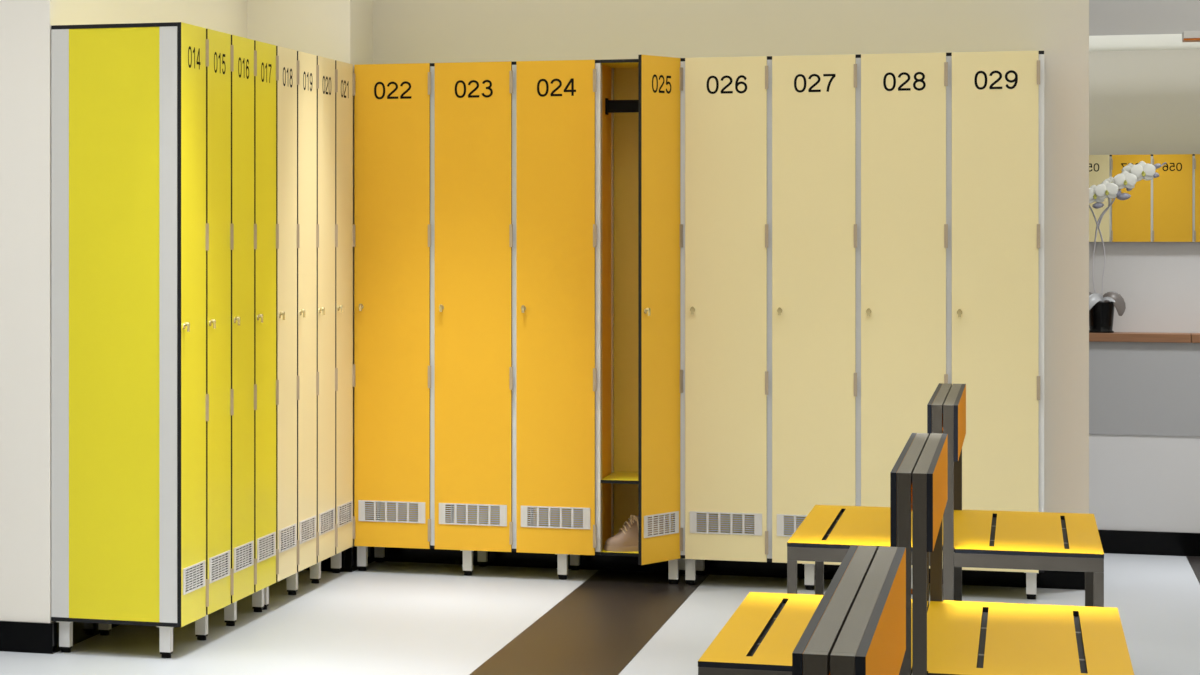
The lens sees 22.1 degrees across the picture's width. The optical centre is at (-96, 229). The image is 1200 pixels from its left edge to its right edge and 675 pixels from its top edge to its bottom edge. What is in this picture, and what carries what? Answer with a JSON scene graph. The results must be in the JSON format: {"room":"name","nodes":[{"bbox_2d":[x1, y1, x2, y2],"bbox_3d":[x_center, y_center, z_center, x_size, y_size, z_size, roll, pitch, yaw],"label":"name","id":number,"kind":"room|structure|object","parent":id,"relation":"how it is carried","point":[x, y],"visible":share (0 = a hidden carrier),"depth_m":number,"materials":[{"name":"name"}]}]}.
{"room":"changing room","nodes":[
{"label":"changing room","id":0,"kind":"room"},
{"bbox_2d":[0,0,246,622],"bbox_3d":[-0.084,-0.140,10.520,2.191,2.658,2.810,0,0,21],"label":"wall","id":1,"kind":"structure","parent":0,"point":[25,25],"depth_m":8.85,"materials":[{"name":"white paint"}]},
{"bbox_2d":[0,546,373,653],"bbox_3d":[0.101,1.235,10.437,2.595,0.092,2.803,0,0,21],"label":"baseboard","id":2,"kind":"structure","parent":1,"relation":"attached to","point":[15,636],"depth_m":8.85,"materials":[{"name":"black"}]},
{"bbox_2d":[247,0,372,545],"bbox_3d":[1.554,-0.094,11.181,0.395,2.750,0.404,0,0,21],"label":"wall","id":3,"kind":"structure","parent":0,"point":[339,30],"depth_m":10.98,"materials":[{"name":"white paint"}]},
{"bbox_2d":[0,553,1199,674],"bbox_3d":[1.397,1.331,6.127,8.100,0.100,12.860,0,0,21],"label":"floor","id":4,"kind":"structure","parent":0,"point":[386,618],"depth_m":9.44,"materials":[{"name":"grey tile"}]},
{"bbox_2d":[51,22,208,657],"bbox_3d":[0.694,0.332,8.886,0.424,1.898,0.300,0,0,21],"label":"locker","id":5,"kind":"object","parent":4,"relation":"on","point":[130,229],"visible":1,"depth_m":8.76,"materials":[{"name":"yellow laminate"}]},
{"bbox_2d":[183,560,204,594],"bbox_3d":[0.873,1.050,8.808,0.002,0.078,0.250,0,0,21],"label":"vent grille","id":6,"kind":"object","parent":5,"relation":"attached to","point":[199,588],"depth_m":8.82,"materials":[{"name":"silver metal"}]},
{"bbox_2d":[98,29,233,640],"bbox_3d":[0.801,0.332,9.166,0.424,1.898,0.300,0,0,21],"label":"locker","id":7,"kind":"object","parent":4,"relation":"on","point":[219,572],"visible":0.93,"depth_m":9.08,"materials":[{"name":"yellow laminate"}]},
{"bbox_2d":[209,550,229,583],"bbox_3d":[0.980,1.050,9.088,0.002,0.078,0.250,0,0,21],"label":"vent grille","id":8,"kind":"object","parent":7,"relation":"attached to","point":[224,578],"depth_m":9.09,"materials":[{"name":"silver metal"}]},
{"bbox_2d":[224,35,256,625],"bbox_3d":[0.908,0.332,9.446,0.424,1.898,0.300,0,0,21],"label":"locker","id":9,"kind":"object","parent":4,"relation":"on","point":[243,562],"visible":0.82,"depth_m":9.36,"materials":[{"name":"yellow laminate"}]},
{"bbox_2d":[234,541,253,572],"bbox_3d":[1.088,1.050,9.368,0.002,0.078,0.250,0,0,21],"label":"vent grille","id":10,"kind":"object","parent":9,"relation":"attached to","point":[248,567],"depth_m":9.38,"materials":[{"name":"silver metal"}]},
{"bbox_2d":[252,40,278,611],"bbox_3d":[1.016,0.332,9.726,0.424,1.898,0.300,0,0,21],"label":"locker","id":11,"kind":"object","parent":4,"relation":"on","point":[266,553],"visible":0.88,"depth_m":9.63,"materials":[{"name":"yellow laminate"}]},
{"bbox_2d":[257,532,275,562],"bbox_3d":[1.195,1.050,9.648,0.002,0.078,0.250,0,0,21],"label":"vent grille","id":12,"kind":"object","parent":11,"relation":"attached to","point":[270,557],"depth_m":9.66,"materials":[{"name":"silver metal"}]},
{"bbox_2d":[262,46,298,609],"bbox_3d":[1.123,0.332,10.007,0.424,1.898,0.300,0,0,21],"label":"locker","id":13,"kind":"object","parent":4,"relation":"on","point":[287,543],"visible":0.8,"depth_m":9.92,"materials":[{"name":"beige laminate"}]},
{"bbox_2d":[279,523,296,552],"bbox_3d":[1.302,1.050,9.928,0.002,0.078,0.250,0,0,21],"label":"vent grille","id":14,"kind":"object","parent":13,"relation":"attached to","point":[291,528],"depth_m":9.95,"materials":[{"name":"silver metal"}]},
{"bbox_2d":[287,51,318,594],"bbox_3d":[1.230,0.332,10.287,0.424,1.898,0.300,0,0,21],"label":"locker","id":15,"kind":"object","parent":4,"relation":"on","point":[307,534],"visible":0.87,"depth_m":10.21,"materials":[{"name":"beige laminate"}]},
{"bbox_2d":[299,515,315,543],"bbox_3d":[1.410,1.050,10.208,0.002,0.078,0.250,0,0,21],"label":"vent grille","id":16,"kind":"object","parent":15,"relation":"attached to","point":[310,520],"depth_m":10.21,"materials":[{"name":"silver metal"}]},
{"bbox_2d":[310,56,337,583],"bbox_3d":[1.338,0.332,10.567,0.424,1.898,0.300,0,0,21],"label":"locker","id":17,"kind":"object","parent":4,"relation":"on","point":[327,529],"visible":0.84,"depth_m":10.49,"materials":[{"name":"beige laminate"}]},
{"bbox_2d":[319,508,334,535],"bbox_3d":[1.517,1.050,10.489,0.002,0.078,0.250,0,0,21],"label":"vent grille","id":18,"kind":"object","parent":17,"relation":"attached to","point":[329,526],"depth_m":10.50,"materials":[{"name":"silver metal"}]},
{"bbox_2d":[331,60,354,572],"bbox_3d":[1.443,0.332,10.842,0.424,1.898,0.290,0,0,21],"label":"locker","id":19,"kind":"object","parent":4,"relation":"on","point":[344,517],"visible":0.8,"depth_m":10.75,"materials":[{"name":"beige laminate"}]},
{"bbox_2d":[337,501,352,527],"bbox_3d":[1.624,1.050,10.769,0.002,0.078,0.250,0,0,21],"label":"vent grille","id":20,"kind":"object","parent":19,"relation":"attached to","point":[347,510],"depth_m":10.78,"materials":[{"name":"silver metal"}]},
{"bbox_2d":[354,63,453,570],"bbox_3d":[1.887,0.332,11.039,0.306,1.898,0.424,0,0,21],"label":"locker","id":21,"kind":"object","parent":4,"relation":"on","point":[394,104],"visible":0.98,"depth_m":10.86,"materials":[{"name":"orange laminate"}]},
{"bbox_2d":[358,500,424,522],"bbox_3d":[1.811,1.050,10.858,0.250,0.078,0.002,0,0,21],"label":"vent grille","id":22,"kind":"object","parent":21,"relation":"attached to","point":[361,503],"depth_m":10.86,"materials":[{"name":"silver metal"}]},
{"bbox_2d":[435,61,532,575],"bbox_3d":[2.170,0.332,10.930,0.300,1.898,0.424,0,0,21],"label":"locker","id":23,"kind":"object","parent":4,"relation":"on","point":[475,102],"visible":0.94,"depth_m":10.75,"materials":[{"name":"orange laminate"}]},
{"bbox_2d":[439,503,506,525],"bbox_3d":[2.092,1.050,10.751,0.250,0.078,0.002,0,0,21],"label":"vent grille","id":24,"kind":"object","parent":23,"relation":"attached to","point":[503,506],"depth_m":10.75,"materials":[{"name":"silver metal"}]},
{"bbox_2d":[516,60,613,579],"bbox_3d":[2.451,0.332,10.823,0.300,1.898,0.424,0,0,21],"label":"locker","id":25,"kind":"object","parent":4,"relation":"on","point":[565,134],"visible":1,"depth_m":10.65,"materials":[{"name":"orange laminate"}]},
{"bbox_2d":[521,506,589,528],"bbox_3d":[2.372,1.050,10.643,0.250,0.078,0.002,0,0,21],"label":"vent grille","id":26,"kind":"object","parent":25,"relation":"attached to","point":[586,509],"depth_m":10.64,"materials":[{"name":"silver metal"}]},
{"bbox_2d":[469,570,708,674],"bbox_3d":[0.765,1.282,5.594,0.400,0.003,11.372,0,0,21],"label":"floor stripe","id":27,"kind":"object","parent":4,"relation":"on","point":[605,622],"depth_m":9.36,"materials":[{"name":"brown"}]},
{"bbox_2d":[600,55,684,583],"bbox_3d":[2.687,0.332,10.606,0.304,1.898,0.660,0,0,21],"label":"locker","id":28,"kind":"object","parent":4,"relation":"on","point":[647,106],"visible":0.89,"depth_m":10.45,"materials":[{"name":"orange laminate"}]},
{"bbox_2d":[601,472,637,483],"bbox_3d":[2.727,0.915,10.728,0.282,0.012,0.377,0,0,21],"label":"shelf","id":29,"kind":"object","parent":28,"relation":"attached to","point":[615,477],"depth_m":10.65,"materials":[{"name":"yellow laminate"}]},
{"bbox_2d":[604,515,667,551],"bbox_3d":[2.668,1.106,10.647,0.228,0.131,0.094,0,0,-3],"label":"shoe","id":30,"kind":"object","parent":28,"relation":"on","point":[626,539],"visible":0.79,"depth_m":10.62,"materials":[{"name":"beige leather"}]},
{"bbox_2d":[644,511,678,537],"bbox_3d":[2.694,1.050,10.389,0.002,0.078,0.250,0,0,43],"label":"vent grille","id":31,"kind":"object","parent":28,"relation":"attached to","point":[675,534],"depth_m":10.39,"materials":[{"name":"silver metal"}]},
{"bbox_2d":[683,56,771,584],"bbox_3d":[3.007,0.332,10.610,0.311,1.898,0.424,0,0,21],"label":"locker","id":32,"kind":"object","parent":4,"relation":"on","point":[728,100],"visible":0.97,"depth_m":10.43,"materials":[{"name":"beige laminate"}]},
{"bbox_2d":[690,511,761,535],"bbox_3d":[2.933,1.050,10.428,0.250,0.078,0.002,0,0,21],"label":"vent grille","id":33,"kind":"object","parent":32,"relation":"attached to","point":[757,516],"depth_m":10.43,"materials":[{"name":"silver metal"}]},
{"bbox_2d":[772,54,860,589],"bbox_3d":[3.292,0.332,10.500,0.300,1.898,0.424,0,0,21],"label":"locker","id":34,"kind":"object","parent":4,"relation":"on","point":[816,99],"visible":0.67,"depth_m":10.32,"materials":[{"name":"beige laminate"}]},
{"bbox_2d":[777,514,806,536],"bbox_3d":[3.214,1.050,10.321,0.250,0.078,0.002,0,0,21],"label":"vent grille","id":35,"kind":"object","parent":34,"relation":"attached to","point":[780,517],"depth_m":10.35,"materials":[{"name":"silver metal"}]},
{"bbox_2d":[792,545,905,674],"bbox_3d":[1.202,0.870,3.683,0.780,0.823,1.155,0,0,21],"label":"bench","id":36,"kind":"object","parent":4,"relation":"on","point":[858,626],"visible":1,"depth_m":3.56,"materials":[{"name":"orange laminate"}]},
{"bbox_2d":[861,52,951,588],"bbox_3d":[3.573,0.332,10.393,0.300,1.898,0.424,0,0,21],"label":"locker","id":37,"kind":"object","parent":4,"relation":"on","point":[906,98],"visible":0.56,"depth_m":10.22,"materials":[{"name":"beige laminate"}]},
{"bbox_2d":[698,433,1133,674],"bbox_3d":[2.099,0.870,6.024,0.780,0.823,1.150,0,0,21],"label":"bench","id":38,"kind":"object","parent":4,"relation":"on","point":[945,637],"visible":0.88,"depth_m":5.82,"materials":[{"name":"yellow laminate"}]},
{"bbox_2d":[787,383,1103,606],"bbox_3d":[2.912,0.870,8.149,0.780,0.823,1.140,0,0,21],"label":"bench","id":39,"kind":"object","parent":4,"relation":"on","point":[1050,541],"visible":0.77,"depth_m":7.83,"materials":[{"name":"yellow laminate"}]},
{"bbox_2d":[952,51,1043,598],"bbox_3d":[3.853,0.332,10.285,0.300,1.898,0.424,0,0,21],"label":"locker","id":40,"kind":"object","parent":4,"relation":"on","point":[998,96],"visible":0.72,"depth_m":10.10,"materials":[{"name":"beige laminate"}]},
{"bbox_2d":[1186,556,1199,583],"bbox_3d":[2.943,1.282,5.454,0.400,0.003,12.669,0,0,21],"label":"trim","id":41,"kind":"structure","parent":4,"relation":"on","point":[1194,561],"depth_m":11.15,"materials":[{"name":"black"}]},
{"bbox_2d":[373,0,1088,513],"bbox_3d":[1.836,-0.094,11.386,5.157,2.750,0.180,0,0,21],"label":"wall","id":42,"kind":"structure","parent":0,"point":[404,31],"depth_m":10.62,"materials":[{"name":"white paint"}]},
{"bbox_2d":[374,547,1084,589],"bbox_3d":[1.886,1.235,11.359,5.069,0.092,0.194,0,0,21],"label":"baseboard","id":43,"kind":"structure","parent":42,"relation":"attached to","point":[1048,579],"depth_m":10.84,"materials":[{"name":"black"}]},
{"bbox_2d":[1089,0,1199,332],"bbox_3d":[3.715,-0.094,12.178,8.300,2.750,0.100,0,0,21],"label":"wall","id":44,"kind":"structure","parent":0,"point":[1158,283],"depth_m":11.64,"materials":[{"name":"grey paint"}]},
{"bbox_2d":[1089,34,1199,241],"bbox_3d":[5.846,-0.364,11.291,3.000,0.826,0.030,0,0,21],"label":"wall mirror","id":45,"kind":"object","parent":44,"relation":"attached to","point":[1144,90],"visible":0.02,"depth_m":11.62,"materials":[{"name":"clear glass"}]},
{"bbox_2d":[1183,31,1199,40],"bbox_3d":[5.478,-0.765,11.383,0.900,0.036,0.060,0,0,21],"label":"light","id":46,"kind":"object","parent":45,"relation":"attached to","point":[1187,35],"visible":1,"depth_m":11.51,"materials":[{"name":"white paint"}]},
{"bbox_2d":[1098,529,1199,555],"bbox_3d":[5.793,1.235,11.232,3.543,0.092,0.160,0,0,21],"label":"baseboard","id":47,"kind":"structure","parent":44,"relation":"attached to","point":[1112,541],"depth_m":11.49,"materials":[{"name":"black"}]},
{"bbox_2d":[1089,434,1199,532],"bbox_3d":[5.797,1.000,11.243,3.543,0.378,0.157,0,0,21],"label":"wall","id":48,"kind":"structure","parent":0,"point":[1137,482],"depth_m":11.51,"materials":[{"name":"grey paint"}]},
{"bbox_2d":[1089,342,1199,435],"bbox_3d":[5.797,0.628,11.242,3.543,0.367,0.160,0,0,21],"label":"wall","id":49,"kind":"structure","parent":0,"point":[1136,388],"depth_m":11.51,"materials":[{"name":"grey paint"}]},
{"bbox_2d":[1089,332,1199,342],"bbox_3d":[5.794,0.427,11.236,3.542,0.033,0.172,0,0,21],"label":"wooden ledge","id":50,"kind":"object","parent":49,"relation":"on","point":[1116,336],"visible":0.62,"depth_m":11.50,"materials":[{"name":"brown wood"}]},
{"bbox_2d":[1089,161,1165,332],"bbox_3d":[4.821,0.070,11.594,0.351,0.682,0.115,0,0,21],"label":"potted orchid","id":51,"kind":"object","parent":50,"relation":"on","point":[1101,311],"visible":0.84,"depth_m":11.58,"materials":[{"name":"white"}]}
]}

